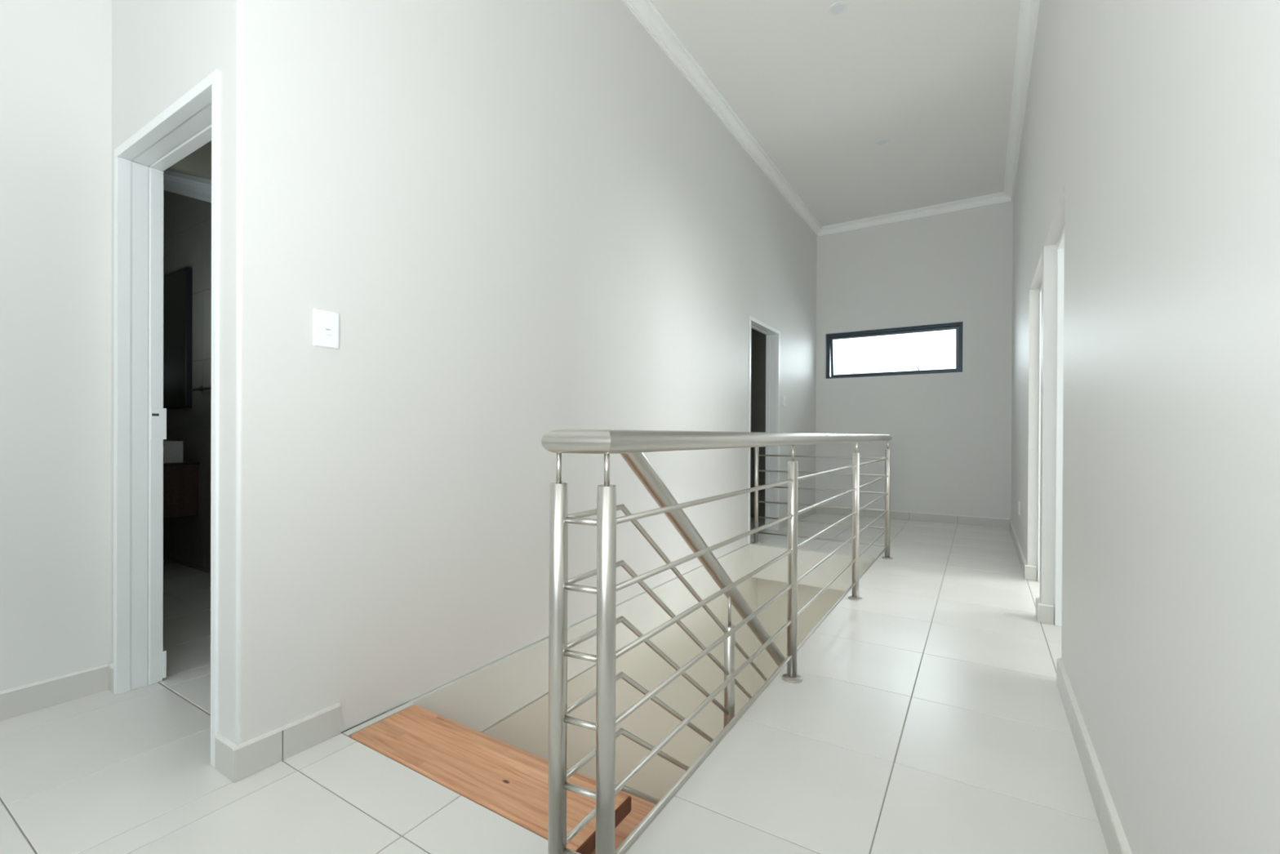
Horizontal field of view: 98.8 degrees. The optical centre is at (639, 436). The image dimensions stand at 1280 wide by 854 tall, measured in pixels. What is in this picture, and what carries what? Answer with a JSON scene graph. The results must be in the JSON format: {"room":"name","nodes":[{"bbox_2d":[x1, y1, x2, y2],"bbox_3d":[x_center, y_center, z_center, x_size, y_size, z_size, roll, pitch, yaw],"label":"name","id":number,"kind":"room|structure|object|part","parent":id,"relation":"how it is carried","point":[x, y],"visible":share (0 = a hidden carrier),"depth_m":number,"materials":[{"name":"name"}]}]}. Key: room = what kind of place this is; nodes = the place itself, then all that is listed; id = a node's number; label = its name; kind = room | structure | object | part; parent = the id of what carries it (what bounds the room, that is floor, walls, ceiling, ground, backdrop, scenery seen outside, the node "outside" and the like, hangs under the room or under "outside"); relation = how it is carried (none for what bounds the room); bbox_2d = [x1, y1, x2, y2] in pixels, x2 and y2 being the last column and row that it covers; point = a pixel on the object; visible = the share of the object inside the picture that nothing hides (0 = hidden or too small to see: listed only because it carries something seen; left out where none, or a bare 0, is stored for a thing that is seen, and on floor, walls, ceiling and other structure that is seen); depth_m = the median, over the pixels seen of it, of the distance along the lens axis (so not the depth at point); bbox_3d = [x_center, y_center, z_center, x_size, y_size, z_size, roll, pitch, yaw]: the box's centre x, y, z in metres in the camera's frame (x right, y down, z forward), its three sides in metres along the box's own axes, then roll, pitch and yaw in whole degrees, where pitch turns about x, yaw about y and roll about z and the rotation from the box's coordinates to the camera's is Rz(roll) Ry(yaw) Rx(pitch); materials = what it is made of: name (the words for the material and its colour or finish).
{"room":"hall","nodes":[
{"label":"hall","id":0,"kind":"room"},
{"bbox_2d":[0,0,111,690],"bbox_3d":[-3.280,-0.865,0.313,0.140,3.702,4.668,0,0,32],"label":"wall","id":1,"kind":"structure","parent":0,"point":[55,55],"depth_m":2.01,"materials":[{"name":"paint"}]},
{"bbox_2d":[0,662,113,720],"bbox_3d":[-3.241,0.934,0.207,0.058,0.100,4.528,0,0,32],"label":"baseboard","id":2,"kind":"structure","parent":1,"relation":"attached to","point":[36,695],"depth_m":2.01,"materials":[{"name":"tile"}]},
{"bbox_2d":[111,0,217,679],"bbox_3d":[-1.630,-0.863,1.953,0.929,3.702,0.140,0,0,32],"label":"wall","id":3,"kind":"structure","parent":0,"point":[162,50],"depth_m":1.94,"materials":[{"name":"paint"}]},
{"bbox_2d":[113,69,219,766],"bbox_3d":[-1.601,-0.055,1.933,0.889,2.082,0.151,0,0,32],"label":"door frame","id":4,"kind":"structure","parent":3,"relation":"in","point":[192,122],"depth_m":2.11,"materials":[{"name":"white paint"}]},
{"bbox_3d":[-1.923,-0.051,2.192,0.002,0.125,0.048,0,0,32],"label":"strike plate","id":5,"kind":"part","parent":4,"relation":"part of","materials":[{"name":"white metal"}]},
{"bbox_3d":[-1.921,0.918,2.214,0.012,0.108,0.011,0,0,32],"label":"foot plate","id":6,"kind":"part","parent":4,"relation":"part of","materials":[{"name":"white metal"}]},
{"bbox_2d":[163,190,211,573],"bbox_3d":[-2.498,-1.022,3.638,4.184,4.002,0.140,0,0,32],"label":"wall","id":7,"kind":"structure","parent":0,"point":[187,220],"depth_m":4.04,"materials":[{"name":"tile"}]},
{"bbox_2d":[163,266,192,408],"bbox_3d":[-3.682,-0.732,4.268,0.832,1.033,0.038,0,0,32],"label":"wall mirror","id":8,"kind":"object","parent":7,"relation":"attached to","point":[178,285],"visible":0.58,"depth_m":4.10,"materials":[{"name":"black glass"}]},
{"bbox_2d":[163,461,199,518],"bbox_3d":[-3.729,0.378,4.039,0.925,0.385,0.478,0,0,32],"label":"vanity unit","id":9,"kind":"object","parent":7,"relation":"attached to","point":[180,479],"visible":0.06,"depth_m":3.92,"materials":[{"name":"brown wood"}]},
{"bbox_2d":[163,461,199,466],"bbox_3d":[-3.726,0.194,4.042,0.925,0.017,0.470,0,0,32],"label":"countertop","id":10,"kind":"structure","parent":9,"relation":"on","point":[184,463],"depth_m":3.92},
{"bbox_2d":[163,440,182,462],"bbox_3d":[-3.612,0.108,3.950,0.495,0.154,0.355,0,0,32],"label":"basin","id":11,"kind":"object","parent":10,"relation":"in","point":[172,450],"visible":0.13,"depth_m":3.92,"materials":[{"name":"white ceramic"}]},
{"bbox_2d":[164,169,211,202],"bbox_3d":[-2.557,-1.857,3.535,4.184,0.908,0.095,0,0,32],"label":"trim","id":12,"kind":"structure","parent":7,"relation":"attached to","point":[194,187],"depth_m":3.97,"materials":[{"name":"white paint"}]},
{"bbox_2d":[191,386,211,391],"bbox_3d":[-2.966,-0.343,3.805,0.564,0.044,0.068,0,0,32],"label":"towel rail","id":13,"kind":"object","parent":7,"relation":"attached to","point":[201,388],"visible":0.56,"depth_m":3.86,"materials":[{"name":"silver metal"}]},
{"bbox_2d":[166,140,211,179],"bbox_3d":[-2.714,-1.979,3.281,4.184,0.853,0.972,0,0,32],"label":"ceiling","id":14,"kind":"structure","parent":0,"point":[197,163],"depth_m":3.13,"materials":[{"name":"paint"}]},
{"bbox_2d":[217,0,816,803],"bbox_3d":[0.541,0.498,4.426,0.162,6.420,6.632,0,0,32],"label":"wall","id":15,"kind":"structure","parent":0,"point":[520,221],"depth_m":2.29,"materials":[{"name":"paint"}]},
{"bbox_2d":[313,308,338,348],"bbox_3d":[-1.020,-0.349,1.784,0.012,0.119,0.081,0,0,32],"label":"light switch","id":16,"kind":"object","parent":15,"relation":"attached to","point":[326,323],"visible":1,"depth_m":1.78,"materials":[{"name":"white plastic"}]},
{"bbox_2d":[342,701,414,737],"bbox_3d":[-0.915,1.015,1.935,0.029,0.049,0.254,0,0,32],"label":"trim","id":17,"kind":"structure","parent":15,"relation":"attached to","point":[397,709],"depth_m":1.92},
{"bbox_2d":[214,507,815,782],"bbox_3d":[0.502,0.938,4.356,0.126,0.100,6.492,0,0,32],"label":"baseboard","id":18,"kind":"structure","parent":15,"relation":"attached to","point":[237,762],"depth_m":1.66,"materials":[{"name":"tile"}]},
{"bbox_2d":[386,543,750,732],"bbox_3d":[0.015,1.124,3.594,0.154,0.264,3.542,0,0,32],"label":"wall","id":19,"kind":"structure","parent":15,"relation":"attached to","point":[479,699],"depth_m":2.64,"materials":[{"name":"white paint"}]},
{"bbox_2d":[622,0,822,236],"bbox_3d":[0.607,-2.619,4.301,0.092,0.085,6.492,0,0,32],"label":"trim","id":20,"kind":"structure","parent":15,"relation":"attached to","point":[646,13],"depth_m":4.21,"materials":[{"name":"white paint"}]},
{"bbox_2d":[747,315,779,543],"bbox_3d":[1.181,-0.061,5.454,0.140,2.098,0.884,0,0,32],"label":"door frame","id":21,"kind":"structure","parent":15,"relation":"in","point":[772,338],"depth_m":5.79,"materials":[{"name":"white paint"}]},
{"bbox_2d":[782,395,785,406],"bbox_3d":[1.559,-0.382,5.931,0.012,0.115,0.070,0,0,32],"label":"light switch","id":22,"kind":"object","parent":15,"relation":"attached to","point":[784,397],"visible":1,"depth_m":5.92,"materials":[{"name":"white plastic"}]},
{"bbox_2d":[749,544,874,591],"bbox_3d":[1.475,1.146,4.768,1.086,0.301,0.010,0,0,32],"label":"trim","id":23,"kind":"structure","parent":15,"relation":"attached to","point":[760,555],"depth_m":4.76,"materials":[{"name":"white paint"}]},
{"bbox_2d":[0,512,1108,853],"bbox_3d":[-0.446,1.125,2.457,8.940,0.270,11.300,0,0,32],"label":"floor","id":24,"kind":"structure","parent":0,"point":[926,714],"depth_m":1.67,"materials":[{"name":"grey tile"}]},
{"bbox_2d":[541,429,893,853],"bbox_3d":[0.501,1.484,3.109,1.208,3.004,4.057,0,0,32],"label":"balustrade","id":25,"kind":"object","parent":24,"relation":"on","point":[631,445],"visible":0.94,"depth_m":1.30,"materials":[{"name":"silver metal"}]},
{"bbox_3d":[-0.178,0.548,1.191,0.040,0.895,0.040,0,0,32],"label":"post","id":26,"kind":"part","parent":25,"relation":"part of","materials":[{"name":"silver metal"}]},
{"bbox_3d":[-0.126,0.896,1.166,0.119,0.014,0.014,0,0,26],"label":"rail","id":27,"kind":"part","parent":25,"relation":"part of","materials":[{"name":"silver metal"}]},
{"bbox_3d":[-0.125,0.753,1.166,0.119,0.014,0.014,0,0,26],"label":"rail","id":28,"kind":"part","parent":25,"relation":"part of","materials":[{"name":"silver metal"}]},
{"bbox_3d":[-0.125,0.609,1.165,0.119,0.014,0.014,0,0,26],"label":"rail","id":29,"kind":"part","parent":25,"relation":"part of","materials":[{"name":"silver metal"}]},
{"bbox_3d":[-0.124,0.466,1.165,0.119,0.014,0.014,0,0,26],"label":"rail","id":30,"kind":"part","parent":25,"relation":"part of","materials":[{"name":"silver metal"}]},
{"bbox_3d":[-0.123,0.323,1.164,0.119,0.014,0.014,0,0,26],"label":"rail","id":31,"kind":"part","parent":25,"relation":"part of","materials":[{"name":"silver metal"}]},
{"bbox_3d":[-0.123,0.180,1.164,0.119,0.014,0.014,0,0,26],"label":"rail","id":32,"kind":"part","parent":25,"relation":"part of","materials":[{"name":"silver metal"}]},
{"bbox_3d":[-0.071,0.548,1.139,0.040,0.895,0.040,0,0,32],"label":"post","id":33,"kind":"part","parent":25,"relation":"part of","materials":[{"name":"silver metal"}]},
{"bbox_3d":[0.594,1.938,2.447,0.014,2.101,2.947,0,0,32],"label":"rail","id":34,"kind":"part","parent":25,"relation":"part of","materials":[{"name":"silver metal"}]},
{"bbox_3d":[0.595,1.795,2.446,0.014,2.101,2.947,0,0,32],"label":"rail","id":35,"kind":"part","parent":25,"relation":"part of","materials":[{"name":"silver metal"}]},
{"bbox_3d":[0.595,1.651,2.446,0.014,2.101,2.947,0,0,32],"label":"rail","id":36,"kind":"part","parent":25,"relation":"part of","materials":[{"name":"silver metal"}]},
{"bbox_3d":[0.596,1.508,2.445,0.014,2.101,2.947,0,0,32],"label":"rail","id":37,"kind":"part","parent":25,"relation":"part of","materials":[{"name":"silver metal"}]},
{"bbox_3d":[0.597,1.365,2.445,0.014,2.101,2.947,0,0,32],"label":"rail","id":38,"kind":"part","parent":25,"relation":"part of","materials":[{"name":"silver metal"}]},
{"bbox_3d":[0.597,1.222,2.444,0.014,2.101,2.947,0,0,32],"label":"rail","id":39,"kind":"part","parent":25,"relation":"part of","materials":[{"name":"silver metal"}]},
{"bbox_3d":[0.496,1.049,3.111,1.193,2.134,4.030,0,0,32],"label":"handrail","id":40,"kind":"part","parent":25,"relation":"part of","materials":[{"name":"silver metal"}]},
{"bbox_3d":[0.325,1.156,2.006,0.040,0.932,0.040,0,0,32],"label":"post","id":41,"kind":"part","parent":25,"relation":"part of","materials":[{"name":"silver metal"}]},
{"bbox_3d":[0.513,0.892,3.113,1.130,0.014,3.969,0,0,32],"label":"rail","id":42,"kind":"part","parent":25,"relation":"part of","materials":[{"name":"silver metal"}]},
{"bbox_3d":[0.514,0.749,3.113,1.130,0.014,3.969,0,0,32],"label":"rail","id":43,"kind":"part","parent":25,"relation":"part of","materials":[{"name":"silver metal"}]},
{"bbox_3d":[0.515,0.605,3.112,1.130,0.014,3.969,0,0,32],"label":"rail","id":44,"kind":"part","parent":25,"relation":"part of","materials":[{"name":"silver metal"}]},
{"bbox_3d":[0.515,0.462,3.112,1.130,0.014,3.969,0,0,32],"label":"rail","id":45,"kind":"part","parent":25,"relation":"part of","materials":[{"name":"silver metal"}]},
{"bbox_3d":[0.516,0.319,3.111,1.130,0.014,3.969,0,0,32],"label":"rail","id":46,"kind":"part","parent":25,"relation":"part of","materials":[{"name":"silver metal"}]},
{"bbox_3d":[0.517,0.176,3.111,1.130,0.014,3.969,0,0,32],"label":"rail","id":47,"kind":"part","parent":25,"relation":"part of","materials":[{"name":"silver metal"}]},
{"bbox_3d":[1.080,0.541,5.090,0.040,0.895,0.040,0,0,32],"label":"post","id":48,"kind":"part","parent":25,"relation":"part of","materials":[{"name":"silver metal"}]},
{"bbox_3d":[0.627,0.548,2.254,0.040,0.895,0.040,0,0,32],"label":"post","id":49,"kind":"part","parent":25,"relation":"part of","materials":[{"name":"silver metal"}]},
{"bbox_3d":[1.323,0.548,3.365,0.040,0.895,0.040,0,0,32],"label":"post","id":50,"kind":"part","parent":25,"relation":"part of","materials":[{"name":"silver metal"}]},
{"bbox_3d":[2.023,0.547,4.480,0.040,0.895,0.040,0,0,32],"label":"post","id":51,"kind":"part","parent":25,"relation":"part of","materials":[{"name":"silver metal"}]},
{"bbox_2d":[622,624,820,853],"bbox_3d":[0.930,1.009,2.873,0.012,0.032,3.802,0,0,32],"label":"trim","id":52,"kind":"structure","parent":24,"relation":"attached to","point":[725,735],"depth_m":1.57,"materials":[{"name":"metal"}]},
{"bbox_2d":[750,328,765,516],"bbox_3d":[0.563,-0.366,6.068,1.544,2.702,3.900,0,0,32],"label":"wall","id":53,"kind":"structure","parent":0,"point":[757,339],"depth_m":6.68,"materials":[{"name":"paint"}]},
{"bbox_2d":[756,577,845,690],"bbox_3d":[1.716,2.488,4.899,1.600,2.448,0.130,0,0,32],"label":"wall","id":54,"kind":"structure","parent":0,"point":[773,617],"depth_m":5.07,"materials":[{"name":"paint"}]},
{"bbox_2d":[651,0,1020,226],"bbox_3d":[0.752,-2.727,1.545,5.665,0.150,11.300,0,0,32],"label":"ceiling","id":55,"kind":"structure","parent":0,"point":[817,90],"depth_m":4.16,"materials":[{"name":"paint"}]},
{"bbox_2d":[828,1,847,15],"bbox_3d":[1.227,-2.654,3.404,0.112,0.007,0.112,0,0,32],"label":"recessed light","id":56,"kind":"object","parent":55,"relation":"in","point":[837,8],"visible":1,"depth_m":3.40,"materials":[{"name":"paint"}]},
{"bbox_2d":[875,137,888,145],"bbox_3d":[2.183,-2.655,4.941,0.112,0.007,0.112,0,0,32],"label":"recessed light","id":57,"kind":"object","parent":55,"relation":"in","point":[882,141],"visible":1,"depth_m":4.93,"materials":[{"name":"paint"}]},
{"bbox_2d":[815,200,1013,519],"bbox_3d":[3.202,-0.856,6.593,2.098,3.702,0.140,0,0,32],"label":"wall","id":58,"kind":"structure","parent":0,"point":[950,442],"depth_m":6.42,"materials":[{"name":"paint"}]},
{"bbox_2d":[826,321,963,378],"bbox_3d":[3.082,-1.025,6.728,1.518,0.578,0.132,0,0,32],"label":"window","id":59,"kind":"structure","parent":58,"relation":"in","point":[957,326],"depth_m":6.66,"materials":[{"name":"metal"}]},
{"bbox_2d":[815,506,1008,528],"bbox_3d":[3.152,0.942,6.537,2.072,0.100,0.010,0,0,32],"label":"baseboard","id":60,"kind":"structure","parent":58,"relation":"attached to","point":[904,515],"depth_m":6.40,"materials":[{"name":"tile"}]},
{"bbox_2d":[817,191,1011,236],"bbox_3d":[3.149,-2.614,6.489,2.098,0.085,0.092,0,0,32],"label":"trim","id":61,"kind":"structure","parent":58,"relation":"attached to","point":[998,197],"depth_m":6.43,"materials":[{"name":"white paint"}]},
{"bbox_2d":[1010,0,1279,853],"bbox_3d":[2.206,-0.849,2.873,0.140,3.702,7.510,0,0,32],"label":"wall","id":62,"kind":"structure","parent":0,"point":[1151,131],"depth_m":1.00,"materials":[{"name":"paint"}]},
{"bbox_2d":[1017,500,1020,515],"bbox_3d":[3.211,0.604,4.645,0.010,0.110,0.120,0,0,32],"label":"power socket","id":63,"kind":"object","parent":62,"relation":"attached to","point":[1019,502],"visible":1,"depth_m":4.60,"materials":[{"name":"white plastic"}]},
{"bbox_2d":[1003,0,1039,200],"bbox_3d":[2.079,-2.607,2.869,0.092,0.085,7.370,0,0,32],"label":"trim","id":64,"kind":"structure","parent":62,"relation":"attached to","point":[1028,9],"depth_m":4.06,"materials":[{"name":"white paint"}]},
{"bbox_2d":[1037,284,1041,581],"bbox_3d":[2.563,-0.012,3.396,0.090,2.025,0.925,0,0,32],"label":"door","id":65,"kind":"structure","parent":62,"relation":"in","point":[1040,288],"depth_m":3.78,"materials":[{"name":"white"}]},
{"bbox_2d":[1053,226,1064,626],"bbox_3d":[2.028,-0.012,2.536,0.090,2.025,0.870,0,0,32],"label":"door frame","id":66,"kind":"structure","parent":62,"relation":"in","point":[1060,245],"depth_m":2.89,"materials":[{"name":"white paint"}]},
{"bbox_2d":[1008,518,1132,853],"bbox_3d":[2.115,0.950,2.842,0.068,0.100,7.360,0,0,32],"label":"baseboard","id":67,"kind":"structure","parent":62,"relation":"attached to","point":[1116,841],"depth_m":1.63,"materials":[{"name":"tile"}]},
{"bbox_3d":[1.190,3.767,2.535,3.216,0.100,4.700,0,0,32],"label":"floor","id":68,"kind":"structure","parent":0,"visible":0},
{"bbox_2d":[350,705,656,853],"bbox_3d":[0.226,2.352,2.844,0.958,2.720,3.000,0,0,32],"label":"staircase","id":69,"kind":"structure","parent":68,"relation":"on","point":[510,781],"depth_m":1.65,"materials":[{"name":"brown wood"}]}
]}

